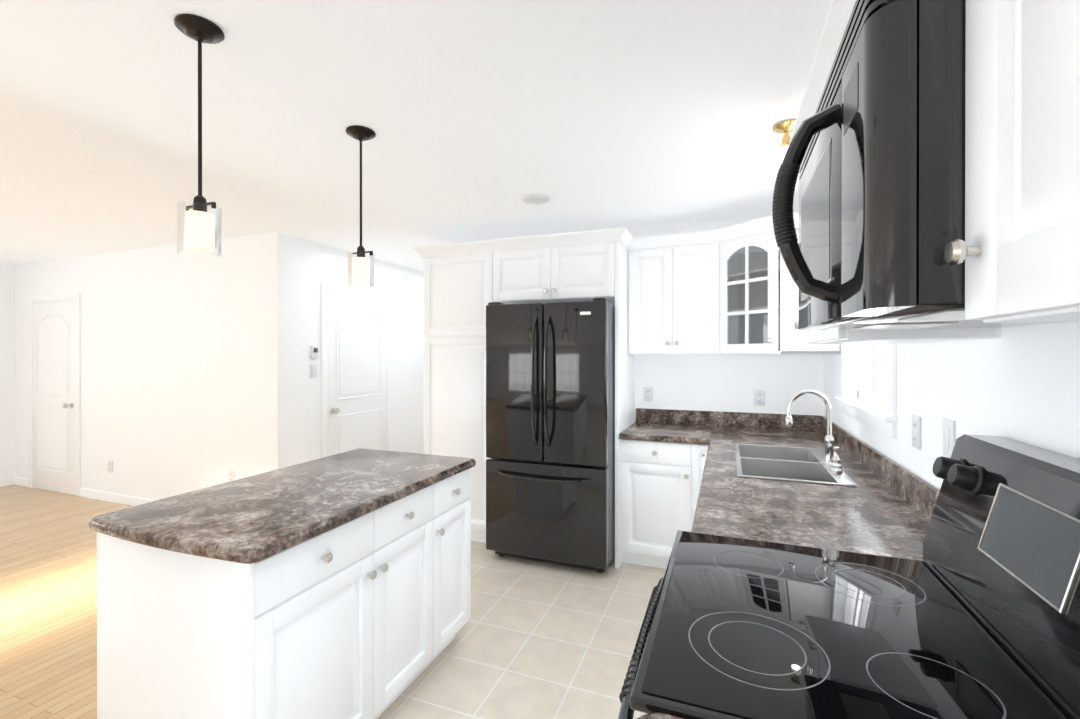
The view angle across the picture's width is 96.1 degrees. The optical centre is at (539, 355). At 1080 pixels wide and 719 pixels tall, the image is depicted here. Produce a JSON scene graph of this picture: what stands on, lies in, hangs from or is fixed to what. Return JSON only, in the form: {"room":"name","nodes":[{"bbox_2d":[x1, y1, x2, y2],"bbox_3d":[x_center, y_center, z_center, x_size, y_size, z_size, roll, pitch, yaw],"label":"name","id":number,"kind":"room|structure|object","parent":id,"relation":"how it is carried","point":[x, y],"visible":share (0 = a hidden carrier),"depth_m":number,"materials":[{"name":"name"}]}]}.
{"room":"kitchen","nodes":[
{"label":"kitchen","id":0,"kind":"room"},
{"bbox_2d":[0,485,131,718],"bbox_3d":[-3.844,1.463,3.134,5.570,0.050,9.720,0,0,21],"label":"floor","id":1,"kind":"structure","parent":0,"point":[48,604],"depth_m":2.81,"materials":[{"name":"brown wood"}]},
{"bbox_2d":[0,263,14,486],"bbox_3d":[-7.011,0.220,2.493,0.120,2.440,6.250,0,0,21],"label":"wall","id":2,"kind":"structure","parent":1,"relation":"on","point":[7,373],"depth_m":5.33,"materials":[{"name":"paint"}]},
{"bbox_2d":[15,234,266,499],"bbox_3d":[-4.078,0.214,4.775,3.950,2.440,0.120,0,0,21],"label":"wall","id":3,"kind":"structure","parent":0,"point":[173,373],"depth_m":4.48,"materials":[{"name":"paint"}]},
{"bbox_2d":[28,294,80,495],"bbox_3d":[-5.118,0.404,5.067,0.920,2.060,0.080,0,0,21],"label":"room door","id":4,"kind":"structure","parent":3,"relation":"in","point":[54,394],"depth_m":5.08,"materials":[{"name":"white wood"}]},
{"bbox_2d":[14,477,155,505],"bbox_3d":[-3.984,1.392,4.671,3.962,0.085,0.012,0,0,21],"label":"baseboard","id":5,"kind":"structure","parent":3,"relation":"attached to","point":[109,496],"depth_m":4.77,"materials":[{"name":"white wood"}]},
{"bbox_2d":[108,461,112,472],"bbox_3d":[-4.219,1.094,4.761,0.072,0.115,0.008,0,0,21],"label":"outlet","id":6,"kind":"object","parent":3,"relation":"attached to","point":[110,466],"visible":1,"depth_m":4.75,"materials":[{"name":"plastic"}]},
{"bbox_2d":[228,469,234,481],"bbox_3d":[-2.642,1.036,4.152,0.072,0.115,0.008,0,0,21],"label":"outlet","id":7,"kind":"object","parent":3,"relation":"attached to","point":[231,475],"visible":0.88,"depth_m":4.15,"materials":[{"name":"plastic"}]},
{"bbox_2d":[267,232,423,471],"bbox_3d":[-1.598,0.212,5.550,0.120,2.440,3.350,0,0,21],"label":"wall","id":8,"kind":"structure","parent":0,"point":[300,271],"depth_m":4.28,"materials":[{"name":"paint"}]},
{"bbox_2d":[311,364,316,376],"bbox_3d":[-2.006,0.135,4.308,0.009,0.115,0.072,0,0,21],"label":"light switch","id":9,"kind":"object","parent":8,"relation":"attached to","point":[313,370],"visible":1,"depth_m":4.30,"materials":[{"name":"plastic"}]},
{"bbox_2d":[311,346,317,358],"bbox_3d":[-1.999,-0.025,4.305,0.024,0.120,0.070,0,0,21],"label":"thermostat","id":10,"kind":"object","parent":8,"relation":"attached to","point":[314,352],"visible":0.98,"depth_m":4.29,"materials":[{"name":"plastic"}]},
{"bbox_2d":[321,284,390,457],"bbox_3d":[-1.771,0.394,4.818,0.080,2.080,0.960,0,0,21],"label":"hall door","id":11,"kind":"structure","parent":8,"relation":"in","point":[355,369],"depth_m":4.76,"materials":[{"name":"white wood"}]},
{"bbox_2d":[0,0,830,271],"bbox_3d":[-2.616,-1.040,2.590,8.250,0.080,9.840,0,0,21],"label":"ceiling","id":12,"kind":"structure","parent":0,"point":[480,118],"depth_m":2.03,"materials":[{"name":"paint"}]},
{"bbox_2d":[174,14,224,258],"bbox_3d":[-1.035,-0.650,1.477,0.128,0.694,0.128,0,0,21],"label":"pendant light","id":13,"kind":"object","parent":12,"relation":"hanging from","point":[199,228],"visible":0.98,"depth_m":1.46,"materials":[{"name":"white glass"}]},
{"bbox_2d":[345,125,375,287],"bbox_3d":[-0.801,-0.651,2.169,0.128,0.694,0.128,0,0,21],"label":"pendant light","id":14,"kind":"object","parent":12,"relation":"hanging from","point":[360,268],"visible":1,"depth_m":2.15,"materials":[{"name":"white glass"}]},
{"bbox_2d":[522,194,549,203],"bbox_3d":[-0.027,-0.993,3.092,0.184,0.016,0.184,0,0,21],"label":"ceiling vent","id":15,"kind":"object","parent":12,"relation":"in","point":[535,198],"visible":1,"depth_m":3.06,"materials":[{"name":"plastic"}]},
{"bbox_2d":[773,119,795,167],"bbox_3d":[1.072,-0.902,2.105,0.114,0.192,0.114,0,0,21],"label":"ceiling light fixture","id":16,"kind":"object","parent":12,"relation":"attached to","point":[785,127],"visible":0.62,"depth_m":2.09,"materials":[{"name":"gold metal"}]},
{"bbox_2d":[377,540,665,718],"bbox_3d":[-0.427,1.470,0.530,2.680,0.050,7.320,0,0,21],"label":"floor","id":17,"kind":"structure","parent":0,"point":[533,639],"depth_m":2.40,"materials":[{"name":"beige tile"}]},
{"bbox_2d":[97,464,475,718],"bbox_3d":[-0.869,1.002,1.996,0.712,0.879,1.220,0,0,21],"label":"kitchen island","id":18,"kind":"object","parent":17,"relation":"on","point":[336,586],"depth_m":1.52,"materials":[{"name":"white wood"}]},
{"bbox_2d":[89,448,475,571],"bbox_3d":[-0.894,0.541,1.999,0.750,0.040,1.270,0,0,21],"label":"island countertop","id":19,"kind":"structure","parent":18,"relation":"on","point":[232,524],"depth_m":1.67,"materials":[{"name":"brown stone"}]},
{"bbox_2d":[421,240,492,542],"bbox_3d":[-0.524,0.295,4.014,0.610,2.284,0.636,0,0,21],"label":"tall cabinet","id":20,"kind":"object","parent":17,"relation":"on","point":[460,291],"depth_m":3.71,"materials":[{"name":"white wood"}]},
{"bbox_2d":[486,298,614,572],"bbox_3d":[0.145,0.533,3.569,0.860,1.808,0.873,0,0,21],"label":"fridge","id":21,"kind":"object","parent":17,"relation":"on","point":[550,431],"visible":1,"depth_m":3.22,"materials":[{"name":"black metal"}]},
{"bbox_2d":[621,439,676,568],"bbox_3d":[0.890,1.002,3.481,0.510,0.872,0.616,0,0,21],"label":"base cabinet","id":22,"kind":"object","parent":17,"relation":"on","point":[660,484],"depth_m":3.22,"materials":[{"name":"white wood"}]},
{"bbox_2d":[619,408,714,443],"bbox_3d":[0.915,0.493,3.454,0.570,0.145,0.647,0,0,21],"label":"countertop","id":23,"kind":"structure","parent":22,"relation":"on","point":[656,425],"depth_m":3.58,"materials":[{"name":"stone"}]},
{"bbox_2d":[677,443,708,531],"bbox_3d":[1.113,1.002,3.357,0.210,0.872,0.687,0,0,21],"label":"base cabinet","id":24,"kind":"object","parent":17,"relation":"on","point":[691,458],"depth_m":3.13,"materials":[{"name":"white wood"}]},
{"bbox_2d":[691,411,939,562],"bbox_3d":[1.216,0.496,2.425,0.733,0.145,2.352,0,0,21],"label":"countertop","id":25,"kind":"structure","parent":24,"relation":"on","point":[886,506],"depth_m":1.76,"materials":[{"name":"stone"}]},
{"bbox_2d":[735,443,857,486],"bbox_3d":[1.216,0.610,2.413,0.450,0.176,0.820,0,0,21],"label":"sink","id":26,"kind":"object","parent":25,"relation":"in","point":[796,464],"visible":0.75,"depth_m":2.42,"materials":[{"name":"metal"}]},
{"bbox_2d":[785,389,842,472],"bbox_3d":[1.283,0.344,2.281,0.219,0.356,0.216,0,0,21],"label":"faucet","id":27,"kind":"object","parent":25,"relation":"on","point":[832,459],"visible":1,"depth_m":2.32,"materials":[{"name":"silver metal"}]},
{"bbox_2d":[618,434,1079,718],"bbox_3d":[0.612,0.811,0.982,0.819,1.225,0.769,0,0,21],"label":"range","id":28,"kind":"object","parent":17,"relation":"on","point":[975,614],"visible":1,"depth_m":0.89,"materials":[{"name":"black glass"}]},
{"bbox_2d":[462,217,823,421],"bbox_3d":[0.649,0.216,3.970,2.910,2.440,0.120,0,0,21],"label":"wall","id":29,"kind":"structure","parent":0,"point":[717,382],"depth_m":3.63,"materials":[{"name":"paint"}]},
{"bbox_2d":[493,228,628,306],"bbox_3d":[0.190,-0.623,3.736,0.919,0.448,0.636,0,0,21],"label":"upper cabinet","id":30,"kind":"object","parent":29,"relation":"attached to","point":[590,271],"depth_m":3.42,"materials":[{"name":"white wood"}]},
{"bbox_2d":[644,387,652,401],"bbox_3d":[0.854,0.307,3.821,0.072,0.115,0.008,0,0,21],"label":"electrical outlet","id":31,"kind":"object","parent":29,"relation":"attached to","point":[648,394],"visible":1,"depth_m":3.82,"materials":[{"name":"plastic"}]},
{"bbox_2d":[628,212,840,353],"bbox_3d":[1.257,-0.428,3.319,1.302,0.835,0.649,0,0,21],"label":"upper cabinet","id":32,"kind":"object","parent":29,"relation":"attached to","point":[737,296],"visible":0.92,"depth_m":3.36,"materials":[{"name":"white wood"}]},
{"bbox_2d":[754,389,764,405],"bbox_3d":[1.600,0.307,3.533,0.072,0.115,0.008,0,0,21],"label":"electrical outlet","id":33,"kind":"object","parent":29,"relation":"attached to","point":[759,397],"visible":1,"depth_m":3.53,"materials":[{"name":"plastic"}]},
{"bbox_2d":[637,713,683,718],"bbox_3d":[0.323,0.501,0.148,0.762,0.145,0.990,0,0,21],"label":"countertop","id":34,"kind":"structure","parent":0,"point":[650,715],"depth_m":0.71,"materials":[{"name":"stone"}]},
{"bbox_2d":[824,321,1079,489],"bbox_3d":[0.767,0.226,0.066,0.120,2.440,7.320,0,0,21],"label":"wall","id":35,"kind":"structure","parent":0,"point":[1020,383],"depth_m":1.29,"materials":[{"name":"paint"}]},
{"bbox_2d":[835,344,897,437],"bbox_3d":[1.638,-0.157,2.345,0.195,0.975,0.970,0,0,21],"label":"window","id":36,"kind":"structure","parent":35,"relation":"in","point":[883,394],"depth_m":2.43,"materials":[{"name":"white"}]},
{"bbox_2d":[788,0,1000,343],"bbox_3d":[0.949,-0.441,1.266,0.399,0.798,1.492,0,0,21],"label":"upper cabinet","id":37,"kind":"object","parent":35,"relation":"attached to","point":[837,19],"visible":0.21,"depth_m":1.30,"materials":[{"name":"white wood"}]},
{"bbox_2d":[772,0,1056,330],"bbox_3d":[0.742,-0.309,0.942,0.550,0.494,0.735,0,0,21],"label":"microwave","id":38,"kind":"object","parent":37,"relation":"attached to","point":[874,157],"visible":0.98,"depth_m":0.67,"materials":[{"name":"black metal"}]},
{"bbox_2d":[912,415,920,449],"bbox_3d":[1.335,0.272,1.723,0.008,0.115,0.072,0,0,21],"label":"electrical outlet","id":39,"kind":"object","parent":35,"relation":"attached to","point":[916,431],"visible":1,"depth_m":1.71,"materials":[{"name":"plastic"}]},
{"bbox_2d":[943,418,954,457],"bbox_3d":[1.237,0.252,1.471,0.009,0.115,0.072,0,0,21],"label":"light switch","id":40,"kind":"object","parent":35,"relation":"attached to","point":[948,436],"visible":0.94,"depth_m":1.46,"materials":[{"name":"plastic"}]},
{"bbox_2d":[944,0,1079,322],"bbox_3d":[0.507,-0.438,0.121,0.399,0.798,0.958,0,0,21],"label":"upper cabinet","id":41,"kind":"object","parent":35,"relation":"attached to","point":[1018,249],"visible":0.98,"depth_m":0.51,"materials":[{"name":"white wood"}]}
]}

